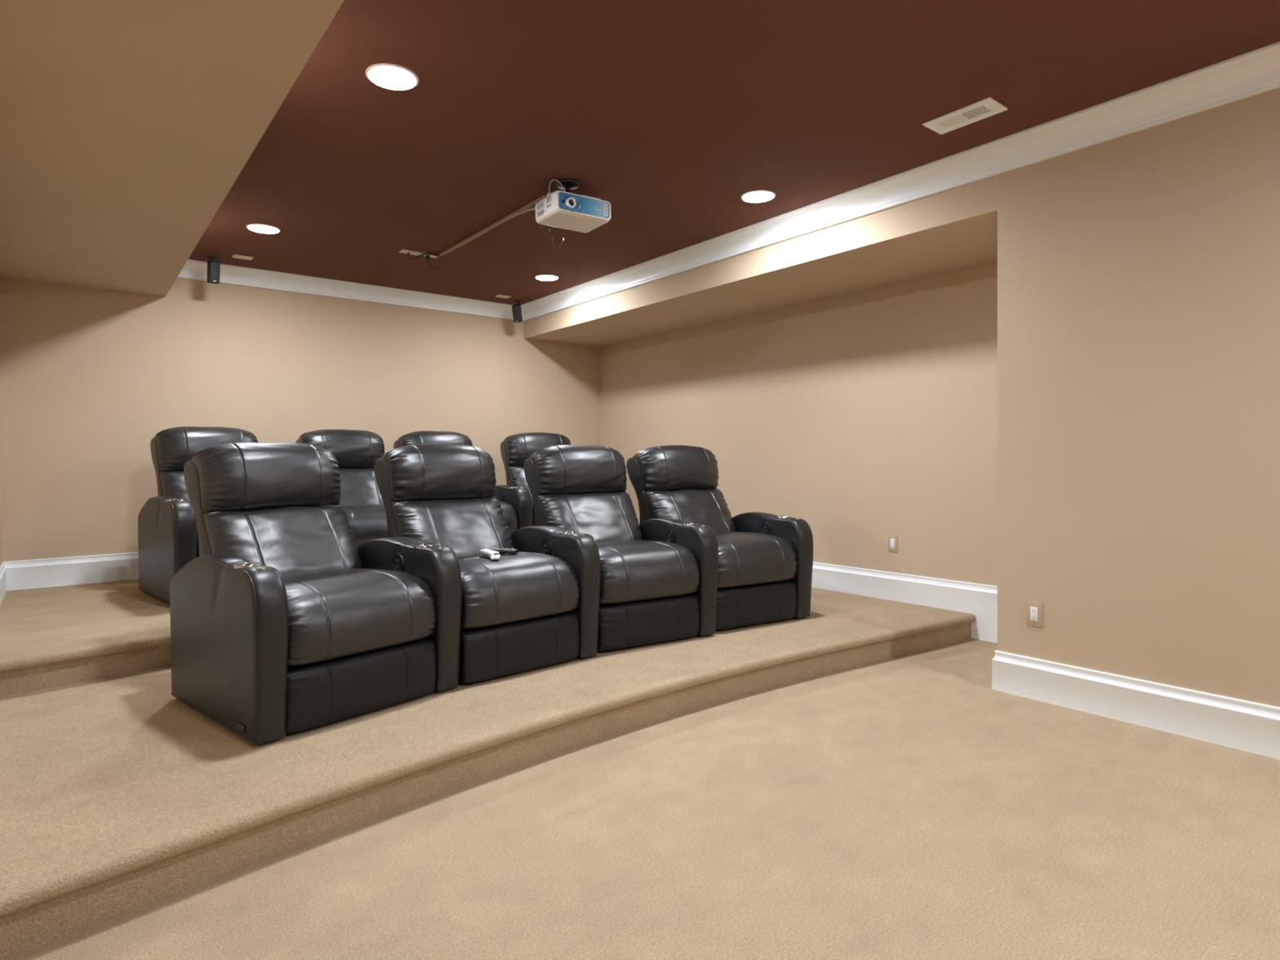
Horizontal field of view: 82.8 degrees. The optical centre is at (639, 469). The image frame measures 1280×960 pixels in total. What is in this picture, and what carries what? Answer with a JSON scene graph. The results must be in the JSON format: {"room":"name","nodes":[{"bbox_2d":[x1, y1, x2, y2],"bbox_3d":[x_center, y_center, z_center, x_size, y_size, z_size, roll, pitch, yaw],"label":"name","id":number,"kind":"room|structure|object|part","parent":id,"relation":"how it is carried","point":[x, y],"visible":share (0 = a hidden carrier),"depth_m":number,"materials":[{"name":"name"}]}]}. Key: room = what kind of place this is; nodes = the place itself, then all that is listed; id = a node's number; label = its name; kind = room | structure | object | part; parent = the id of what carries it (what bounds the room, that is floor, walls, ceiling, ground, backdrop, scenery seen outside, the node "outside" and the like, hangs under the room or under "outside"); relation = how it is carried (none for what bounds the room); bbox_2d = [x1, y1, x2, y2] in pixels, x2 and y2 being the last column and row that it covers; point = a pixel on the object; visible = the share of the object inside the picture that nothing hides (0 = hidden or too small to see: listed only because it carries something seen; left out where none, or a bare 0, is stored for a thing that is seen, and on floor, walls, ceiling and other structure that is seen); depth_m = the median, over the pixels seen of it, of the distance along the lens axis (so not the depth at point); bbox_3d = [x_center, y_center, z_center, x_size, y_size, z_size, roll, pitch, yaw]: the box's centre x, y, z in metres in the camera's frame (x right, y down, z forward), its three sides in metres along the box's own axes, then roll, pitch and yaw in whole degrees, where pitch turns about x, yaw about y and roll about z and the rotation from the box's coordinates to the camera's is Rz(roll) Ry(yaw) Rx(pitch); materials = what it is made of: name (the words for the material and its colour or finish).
{"room":"home theater","nodes":[
{"label":"home theater","id":0,"kind":"room"},
{"bbox_2d":[0,447,2,565],"bbox_3d":[-3.047,-0.201,3.188,0.120,2.752,4.485,-1,1,-38],"label":"wall","id":1,"kind":"structure","parent":0,"point":[1,526],"depth_m":4.93,"materials":[{"name":"paint"}]},
{"bbox_2d":[0,561,6,604],"bbox_3d":[-3.664,0.747,4.105,0.020,0.211,2.295,-1,1,-38],"label":"baseboard","id":2,"kind":"structure","parent":1,"relation":"attached to","point":[2,569],"depth_m":4.75,"materials":[{"name":"white paint"}]},
{"bbox_2d":[0,0,344,296],"bbox_3d":[-1.772,-1.415,1.094,2.624,0.280,9.335,-1,1,-38],"label":"soffit","id":3,"kind":"structure","parent":0,"point":[126,126],"depth_m":2.68,"materials":[{"name":"paint"}]},
{"bbox_2d":[0,277,599,561],"bbox_3d":[-2.456,-0.256,6.594,5.276,2.752,0.120,-1,1,-38],"label":"wall","id":4,"kind":"structure","parent":0,"point":[89,377],"depth_m":5.76,"materials":[{"name":"paint"}]},
{"bbox_2d":[4,551,138,591],"bbox_3d":[-2.405,0.701,6.553,5.036,0.211,0.020,-1,1,-38],"label":"baseboard","id":5,"kind":"structure","parent":4,"relation":"attached to","point":[81,570],"depth_m":5.21,"materials":[{"name":"white paint"}]},
{"bbox_2d":[177,258,524,321],"bbox_3d":[-2.380,-1.570,6.481,3.115,0.122,0.132,-1,1,-38],"label":"trim","id":6,"kind":"structure","parent":4,"relation":"attached to","point":[192,269],"depth_m":6.33,"materials":[{"name":"white paint"}]},
{"bbox_2d":[1,638,1279,959],"bbox_3d":[-0.158,1.225,2.396,6.930,0.120,9.575,-1,1,-38],"label":"floor","id":7,"kind":"structure","parent":0,"point":[905,806],"depth_m":2.20,"materials":[{"name":"beige carpet"}]},
{"bbox_2d":[0,586,976,959],"bbox_3d":[-0.420,1.062,4.055,5.036,0.162,2.336,-1,1,-38],"label":"platform","id":8,"kind":"object","parent":7,"relation":"on","point":[118,795],"visible":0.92,"depth_m":2.64,"materials":[{"name":"beige carpet"}]},
{"bbox_2d":[0,578,171,696],"bbox_3d":[-1.669,0.885,5.628,5.036,0.162,2.386,-1,1,-38],"label":"platform","id":9,"kind":"object","parent":8,"relation":"on","point":[51,637],"visible":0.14,"depth_m":3.71,"materials":[{"name":"beige carpet"}]},
{"bbox_2d":[137,426,257,604],"bbox_3d":[-2.806,0.257,4.976,1.110,1.131,0.941,0,1,44],"label":"recliner","id":10,"kind":"object","parent":9,"relation":"on","point":[168,536],"visible":0.27,"depth_m":4.72,"materials":[{"name":"black leather"}]},
{"bbox_3d":[-3.025,0.492,4.628,0.921,0.648,0.125,0,1,44],"label":"armrest","id":11,"kind":"part","parent":10,"relation":"part of","materials":[{"name":"black leather"}]},
{"bbox_3d":[-2.932,0.201,5.064,0.354,0.412,0.636,0,1,44],"label":"backrest","id":12,"kind":"part","parent":10,"relation":"part of","materials":[{"name":"black leather"}]},
{"bbox_2d":[196,527,199,557],"bbox_3d":[-2.678,0.425,4.827,0.711,0.297,0.650,0,1,44],"label":"seat cushion","id":13,"kind":"object","parent":10,"relation":"on","point":[197,543],"depth_m":4.38,"materials":[{"name":"black leather"}]},
{"bbox_2d":[295,429,387,546],"bbox_3d":[-2.120,0.242,5.607,0.772,1.132,1.101,-1,1,-37],"label":"recliner","id":14,"kind":"object","parent":9,"relation":"on","point":[356,452],"visible":0.3,"depth_m":5.68,"materials":[{"name":"black leather"}]},
{"bbox_3d":[-2.262,0.187,5.690,0.636,0.406,0.357,-1,1,-37],"label":"backrest","id":15,"kind":"part","parent":14,"relation":"part of","materials":[{"name":"black leather"}]},
{"bbox_2d":[342,504,387,546],"bbox_3d":[-2.050,0.411,5.418,0.650,0.296,0.712,-1,1,-37],"label":"seat cushion","id":16,"kind":"object","parent":14,"relation":"on","point":[368,522],"depth_m":5.12,"materials":[{"name":"black leather"}]},
{"bbox_2d":[393,431,533,533],"bbox_3d":[-1.475,0.230,6.100,0.826,1.132,1.102,-1,1,-37],"label":"recliner","id":17,"kind":"object","parent":9,"relation":"on","point":[516,503],"visible":0.12,"depth_m":6.01,"materials":[{"name":"black leather"}]},
{"bbox_3d":[-1.162,0.238,6.081,0.008,0.099,0.089,-1,1,-37],"label":"control panel","id":18,"kind":"part","parent":17,"relation":"part of","materials":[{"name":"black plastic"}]},
{"bbox_2d":[499,501,518,533],"bbox_3d":[-1.426,0.399,5.894,0.650,0.298,0.712,-1,1,-37],"label":"seat cushion","id":19,"kind":"object","parent":17,"relation":"on","point":[510,508],"depth_m":5.80,"materials":[{"name":"black leather"}]},
{"bbox_3d":[-1.167,0.454,6.236,0.178,0.648,0.921,-1,1,-37],"label":"armrest","id":20,"kind":"part","parent":17,"relation":"part of","materials":[{"name":"black leather"}]},
{"bbox_2d":[500,432,571,525],"bbox_3d":[-0.726,0.216,6.575,0.772,1.133,1.100,-1,1,-28],"label":"recliner","id":21,"kind":"object","parent":9,"relation":"on","point":[515,449],"visible":0.2,"depth_m":6.67,"materials":[{"name":"black leather"}]},
{"bbox_3d":[-0.853,0.162,6.680,0.636,0.410,0.356,-1,1,-28],"label":"backrest","id":22,"kind":"part","parent":21,"relation":"part of","materials":[{"name":"black leather"}]},
{"bbox_2d":[532,501,535,525],"bbox_3d":[-0.686,0.387,6.378,0.650,0.296,0.712,-1,1,-28],"label":"seat cushion","id":23,"kind":"object","parent":21,"relation":"on","point":[534,522],"depth_m":6.07,"materials":[{"name":"black leather"}]},
{"bbox_2d":[169,442,462,744],"bbox_3d":[-1.456,0.434,3.321,1.110,1.131,1.020,0,1,40],"label":"recliner","id":24,"kind":"object","parent":8,"relation":"on","point":[281,624],"visible":1,"depth_m":3.04,"materials":[{"name":"black leather"}]},
{"bbox_3d":[-1.680,0.669,2.930,0.921,0.648,0.125,0,1,40],"label":"armrest","id":25,"kind":"part","parent":24,"relation":"part of","materials":[{"name":"black leather"}]},
{"bbox_3d":[-1.613,0.378,3.371,0.354,0.412,0.636,0,1,40],"label":"backrest","id":26,"kind":"part","parent":24,"relation":"part of","materials":[{"name":"black leather"}]},
{"bbox_2d":[282,568,435,666],"bbox_3d":[-1.345,0.602,3.150,0.711,0.297,0.650,0,1,40],"label":"seat cushion","id":27,"kind":"object","parent":24,"relation":"on","point":[335,617],"depth_m":2.94,"materials":[{"name":"black leather"}]},
{"bbox_3d":[-1.131,0.872,2.975,0.107,0.243,0.650,0,1,40],"label":"footrest panel","id":28,"kind":"part","parent":24,"relation":"part of","materials":[{"name":"black leather"}]},
{"bbox_3d":[-1.128,0.440,3.389,0.089,0.099,0.008,0,1,40],"label":"control panel","id":29,"kind":"part","parent":24,"relation":"part of","materials":[{"name":"black plastic"}]},
{"bbox_3d":[-1.144,0.656,3.566,0.921,0.648,0.248,0,1,40],"label":"armrest","id":30,"kind":"part","parent":24,"relation":"part of","materials":[{"name":"black leather"}]},
{"bbox_2d":[374,444,600,683],"bbox_3d":[-0.798,0.419,3.967,0.898,1.132,1.104,-1,1,-41],"label":"recliner","id":31,"kind":"object","parent":8,"relation":"on","point":[537,606],"visible":0.88,"depth_m":3.74,"materials":[{"name":"black leather"}]},
{"bbox_3d":[-0.991,0.365,3.999,0.636,0.406,0.357,-1,1,-41],"label":"backrest","id":32,"kind":"part","parent":31,"relation":"part of","materials":[{"name":"black leather"}]},
{"bbox_2d":[490,554,500,559],"bbox_3d":[-0.721,0.436,3.627,0.040,0.013,0.100,-1,1,-6],"label":"remote control","id":33,"kind":"object","parent":31,"relation":"on","point":[496,557],"visible":0.96,"depth_m":3.58,"materials":[{"name":"white plastic"}]},
{"bbox_2d":[480,549,498,555],"bbox_3d":[-0.766,0.420,3.693,0.046,0.020,0.151,-1,1,-33],"label":"remote control","id":34,"kind":"object","parent":33,"relation":"on","point":[488,552],"visible":1,"depth_m":3.66,"materials":[{"name":"white plastic"}]},
{"bbox_2d":[483,547,518,554],"bbox_3d":[-0.737,0.426,3.806,0.195,0.024,0.050,0,1,11],"label":"remote control","id":35,"kind":"object","parent":31,"relation":"on","point":[506,551],"visible":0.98,"depth_m":3.78,"materials":[{"name":"black plastic"}]},
{"bbox_2d":[457,551,579,628],"bbox_3d":[-0.760,0.589,3.743,0.650,0.296,0.712,-1,1,-41],"label":"seat cushion","id":36,"kind":"object","parent":31,"relation":"on","point":[521,589],"depth_m":3.50,"materials":[{"name":"black leather"}]},
{"bbox_3d":[-0.574,0.859,3.538,0.650,0.243,0.107,-1,1,-41],"label":"footrest panel","id":37,"kind":"part","parent":31,"relation":"part of","materials":[{"name":"black leather"}]},
{"bbox_3d":[-0.510,0.427,3.946,0.008,0.099,0.089,-1,1,-41],"label":"control panel","id":38,"kind":"part","parent":31,"relation":"part of","materials":[{"name":"black plastic"}]},
{"bbox_3d":[-0.499,0.642,4.124,0.248,0.648,0.921,-1,1,-41],"label":"armrest","id":39,"kind":"part","parent":31,"relation":"part of","materials":[{"name":"black leather"}]},
{"bbox_2d":[524,444,719,651],"bbox_3d":[-0.146,0.406,4.468,0.772,1.132,1.102,-1,1,-31],"label":"recliner","id":40,"kind":"object","parent":8,"relation":"on","point":[659,580],"visible":0.91,"depth_m":4.19,"materials":[{"name":"black leather"}]},
{"bbox_3d":[-0.278,0.352,4.566,0.636,0.410,0.357,-1,1,-31],"label":"backrest","id":41,"kind":"part","parent":40,"relation":"part of","materials":[{"name":"black leather"}]},
{"bbox_2d":[596,539,699,604],"bbox_3d":[-0.095,0.575,4.272,0.650,0.298,0.712,-1,1,-31],"label":"seat cushion","id":42,"kind":"object","parent":40,"relation":"on","point":[633,571],"depth_m":4.01,"materials":[{"name":"black leather"}]},
{"bbox_3d":[0.051,0.847,4.039,0.650,0.243,0.107,-1,1,-31],"label":"footrest panel","id":43,"kind":"part","parent":40,"relation":"part of","materials":[{"name":"black leather"}]},
{"bbox_3d":[0.187,0.414,4.429,0.008,0.099,0.089,-1,1,-31],"label":"control panel","id":44,"kind":"part","parent":40,"relation":"part of","materials":[{"name":"black plastic"}]},
{"bbox_3d":[0.174,0.630,4.571,0.125,0.648,0.921,-1,1,-31],"label":"armrest","id":45,"kind":"part","parent":40,"relation":"part of","materials":[{"name":"black leather"}]},
{"bbox_2d":[626,444,813,630],"bbox_3d":[0.511,0.394,4.918,0.772,1.133,1.100,-1,1,-31],"label":"recliner","id":46,"kind":"object","parent":8,"relation":"on","point":[766,562],"visible":0.83,"depth_m":4.65,"materials":[{"name":"black leather"}]},
{"bbox_3d":[0.380,0.339,5.016,0.636,0.410,0.356,-1,1,-31],"label":"backrest","id":47,"kind":"part","parent":46,"relation":"part of","materials":[{"name":"black leather"}]},
{"bbox_2d":[715,531,796,588],"bbox_3d":[0.560,0.564,4.722,0.650,0.296,0.712,-1,1,-31],"label":"seat cushion","id":48,"kind":"object","parent":46,"relation":"on","point":[747,559],"depth_m":4.46,"materials":[{"name":"black leather"}]},
{"bbox_3d":[0.705,0.835,4.487,0.650,0.243,0.107,-1,1,-31],"label":"footrest panel","id":49,"kind":"part","parent":46,"relation":"part of","materials":[{"name":"black leather"}]},
{"bbox_3d":[0.844,0.403,4.875,0.008,0.099,0.089,-1,1,-31],"label":"control panel","id":50,"kind":"part","parent":46,"relation":"part of","materials":[{"name":"black plastic"}]},
{"bbox_3d":[0.833,0.619,5.017,0.125,0.648,0.921,-1,1,-31],"label":"armrest","id":51,"kind":"part","parent":46,"relation":"part of","materials":[{"name":"black leather"}]},
{"bbox_2d":[188,0,1279,304],"bbox_3d":[-0.180,-1.646,2.353,6.930,0.120,9.575,-1,1,-38],"label":"ceiling","id":52,"kind":"structure","parent":0,"point":[665,113],"depth_m":3.23,"materials":[{"name":"paint"}]},
{"bbox_2d":[205,256,220,284],"bbox_3d":[-3.230,-1.507,5.488,0.072,0.206,0.142,-1,1,-44],"label":"speaker","id":53,"kind":"object","parent":52,"relation":"hanging from","point":[213,267],"visible":1,"depth_m":5.45},
{"bbox_2d":[209,260,219,282],"bbox_3d":[-3.190,-1.488,5.448,0.062,0.146,0.028,-1,1,-44],"label":"grille","id":54,"kind":"object","parent":53,"relation":"attached to","point":[214,265],"depth_m":5.44,"materials":[{"name":"black"}]},
{"bbox_2d":[231,254,253,260],"bbox_3d":[-3.011,-1.608,5.500,0.132,0.007,0.085,-1,1,-38],"label":"ceiling plate","id":55,"kind":"object","parent":52,"relation":"attached to","point":[237,256],"visible":1,"depth_m":5.49,"materials":[{"name":"beige plastic"}]},
{"bbox_2d":[245,223,280,234],"bbox_3d":[-2.506,-1.600,4.833,0.206,0.010,0.206,-1,1,-38],"label":"recessed light","id":56,"kind":"object","parent":52,"relation":"in","point":[258,228],"visible":1,"depth_m":4.81,"materials":[{"name":"white glass"}]},
{"bbox_2d":[364,63,418,90],"bbox_3d":[-1.002,-1.583,2.937,0.206,0.010,0.206,-1,1,-38],"label":"recessed light","id":57,"kind":"object","parent":52,"relation":"in","point":[387,76],"visible":1,"depth_m":2.92,"materials":[{"name":"white glass"}]},
{"bbox_2d":[399,248,422,255],"bbox_3d":[-1.707,-1.616,5.402,0.148,0.009,0.085,-1,1,-38],"label":"ceiling plate","id":58,"kind":"object","parent":52,"relation":"attached to","point":[403,251],"visible":1,"depth_m":5.40,"materials":[{"name":"beige plastic"}]},
{"bbox_2d":[408,253,439,259],"bbox_3d":[-1.615,-1.594,5.417,0.229,0.044,0.044,-1,1,-7],"label":"cable","id":59,"kind":"object","parent":58,"relation":"attached to","point":[432,254],"visible":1,"depth_m":5.41,"materials":[{"name":"grey plastic"}]},
{"bbox_2d":[420,252,438,257],"bbox_3d":[-1.587,-1.618,5.479,0.128,0.008,0.085,-1,1,-38],"label":"outlet","id":60,"kind":"object","parent":52,"relation":"attached to","point":[431,255],"visible":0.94,"depth_m":5.48,"materials":[{"name":"beige plastic"}]},
{"bbox_2d":[426,254,440,269],"bbox_3d":[-1.554,-1.561,5.468,0.116,0.106,0.031,0,1,-4],"label":"power cord","id":61,"kind":"object","parent":60,"relation":"attached to","point":[428,257],"visible":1,"depth_m":5.46,"materials":[{"name":"black plastic"}]},
{"bbox_2d":[437,194,546,256],"bbox_3d":[-1.045,-1.574,4.854,0.058,0.086,1.560,-1,1,-38],"label":"cord cover","id":62,"kind":"object","parent":52,"relation":"attached to","point":[524,209],"visible":0.92,"depth_m":4.68,"materials":[{"name":"brown"}]},
{"bbox_2d":[494,294,511,298],"bbox_3d":[-1.300,-1.642,6.880,0.130,0.007,0.090,-1,1,-38],"label":"ceiling plate","id":63,"kind":"object","parent":52,"relation":"attached to","point":[497,295],"visible":1,"depth_m":6.88,"materials":[{"name":"beige plastic"}]},
{"bbox_2d":[511,300,522,322],"bbox_3d":[-1.196,-1.542,7.079,0.072,0.215,0.141,0,1,10],"label":"speaker","id":64,"kind":"object","parent":52,"relation":"hanging from","point":[517,311],"visible":1,"depth_m":7.05},
{"bbox_2d":[511,306,519,321],"bbox_3d":[-1.202,-1.511,7.039,0.062,0.137,0.059,0,1,10],"label":"grille","id":65,"kind":"object","parent":64,"relation":"attached to","point":[516,309],"depth_m":7.03,"materials":[{"name":"black"}]},
{"bbox_2d":[534,274,559,280],"bbox_3d":[-0.794,-1.634,6.190,0.206,0.010,0.206,-1,1,-38],"label":"recessed light","id":66,"kind":"object","parent":52,"relation":"in","point":[543,277],"visible":1,"depth_m":6.17,"materials":[{"name":"white glass"}]},
{"bbox_2d":[535,178,610,250],"bbox_3d":[-0.385,-1.446,4.130,0.357,0.329,0.336,-1,1,-34],"label":"projector","id":67,"kind":"object","parent":52,"relation":"hanging from","point":[566,210],"visible":1,"depth_m":4.05,"materials":[{"name":"white plastic"}]},
{"bbox_2d":[537,195,551,217],"bbox_3d":[-0.532,-1.463,4.031,0.002,0.077,0.157,-1,1,-34],"label":"vent","id":68,"kind":"object","parent":67,"relation":"attached to","point":[544,205],"depth_m":4.03,"materials":[{"name":"grey plastic"}]},
{"bbox_3d":[-0.305,-1.461,4.015,0.326,0.090,0.006,-1,1,-34],"label":"panel","id":69,"kind":"part","parent":67,"relation":"part of","materials":[{"name":"blue plastic"}]},
{"bbox_2d":[603,202,608,217],"bbox_3d":[-0.190,-1.463,4.091,0.039,0.084,0.008,-1,1,-38],"label":"grille","id":70,"kind":"object","parent":67,"relation":"attached to","point":[606,205],"depth_m":4.09,"materials":[{"name":"white plastic"}]},
{"bbox_2d":[740,190,775,203],"bbox_3d":[0.701,-1.617,4.306,0.206,0.010,0.206,-1,1,-38],"label":"recessed light","id":71,"kind":"object","parent":52,"relation":"in","point":[755,196],"visible":1,"depth_m":4.29,"materials":[{"name":"white glass"}]},
{"bbox_2d":[922,97,1008,134],"bbox_3d":[1.478,-1.607,3.310,0.168,0.013,0.316,-1,1,-38],"label":"ceiling vent","id":72,"kind":"object","parent":52,"relation":"in","point":[988,107],"visible":1,"depth_m":3.30,"materials":[{"name":"white metal"}]},
{"bbox_2d":[524,174,997,346],"bbox_3d":[0.682,-1.496,5.892,0.951,0.300,4.859,-1,1,-38],"label":"soffit","id":73,"kind":"structure","parent":0,"point":[956,228],"depth_m":5.00,"materials":[{"name":"paint"}]},
{"bbox_2d":[599,260,997,586],"bbox_3d":[1.111,-0.278,6.242,0.120,2.752,4.859,-1,1,-38],"label":"wall","id":74,"kind":"structure","parent":0,"point":[864,417],"depth_m":5.51,"materials":[{"name":"paint"}]},
{"bbox_2d":[888,534,897,552],"bbox_3d":[1.828,0.533,5.252,0.010,0.124,0.074,-1,1,-38],"label":"wall outlet","id":75,"kind":"object","parent":74,"relation":"attached to","point":[892,539],"visible":1,"depth_m":5.25,"materials":[{"name":"beige plastic"}]},
{"bbox_2d":[890,538,894,548],"bbox_3d":[1.827,0.533,5.251,0.004,0.068,0.034,-1,1,-38],"label":"receptacle","id":76,"kind":"object","parent":75,"relation":"attached to","point":[892,540],"depth_m":5.25,"materials":[{"name":"white plastic"}]},
{"bbox_2d":[811,561,997,643],"bbox_3d":[1.768,0.925,5.329,0.020,0.363,2.594,-1,1,-38],"label":"baseboard","id":77,"kind":"structure","parent":74,"relation":"attached to","point":[980,600],"depth_m":5.08,"materials":[{"name":"white paint"}]},
{"bbox_2d":[997,87,1279,707],"bbox_3d":[3.687,-0.239,2.329,1.200,2.752,4.476,-1,1,-38],"label":"wall","id":78,"kind":"structure","parent":0,"point":[1139,272],"depth_m":3.19,"materials":[{"name":"paint"}]},
{"bbox_2d":[520,41,1279,320],"bbox_3d":[1.646,-1.561,3.800,0.132,0.122,9.335,-1,1,-38],"label":"trim","id":79,"kind":"structure","parent":78,"relation":"attached to","point":[1255,72],"depth_m":3.69,"materials":[{"name":"white paint"}]},
{"bbox_2d":[1026,600,1042,627],"bbox_3d":[1.943,0.711,3.579,0.010,0.124,0.074,-1,1,-38],"label":"wall outlet","id":80,"kind":"object","parent":78,"relation":"attached to","point":[1033,609],"visible":1,"depth_m":3.58,"materials":[{"name":"beige plastic"}]},
{"bbox_2d":[1030,606,1037,621],"bbox_3d":[1.942,0.711,3.578,0.004,0.068,0.034,-1,1,-38],"label":"receptacle","id":81,"kind":"object","parent":80,"relation":"attached to","point":[1033,610],"depth_m":3.58,"materials":[{"name":"white plastic"}]},
{"bbox_2d":[991,650,1279,759],"bbox_3d":[3.212,1.046,1.977,0.020,0.201,4.496,-1,1,-38],"label":"baseboard","id":82,"kind":"structure","parent":78,"relation":"attached to","point":[1250,726],"depth_m":3.20,"materials":[{"name":"white paint"}]}
]}

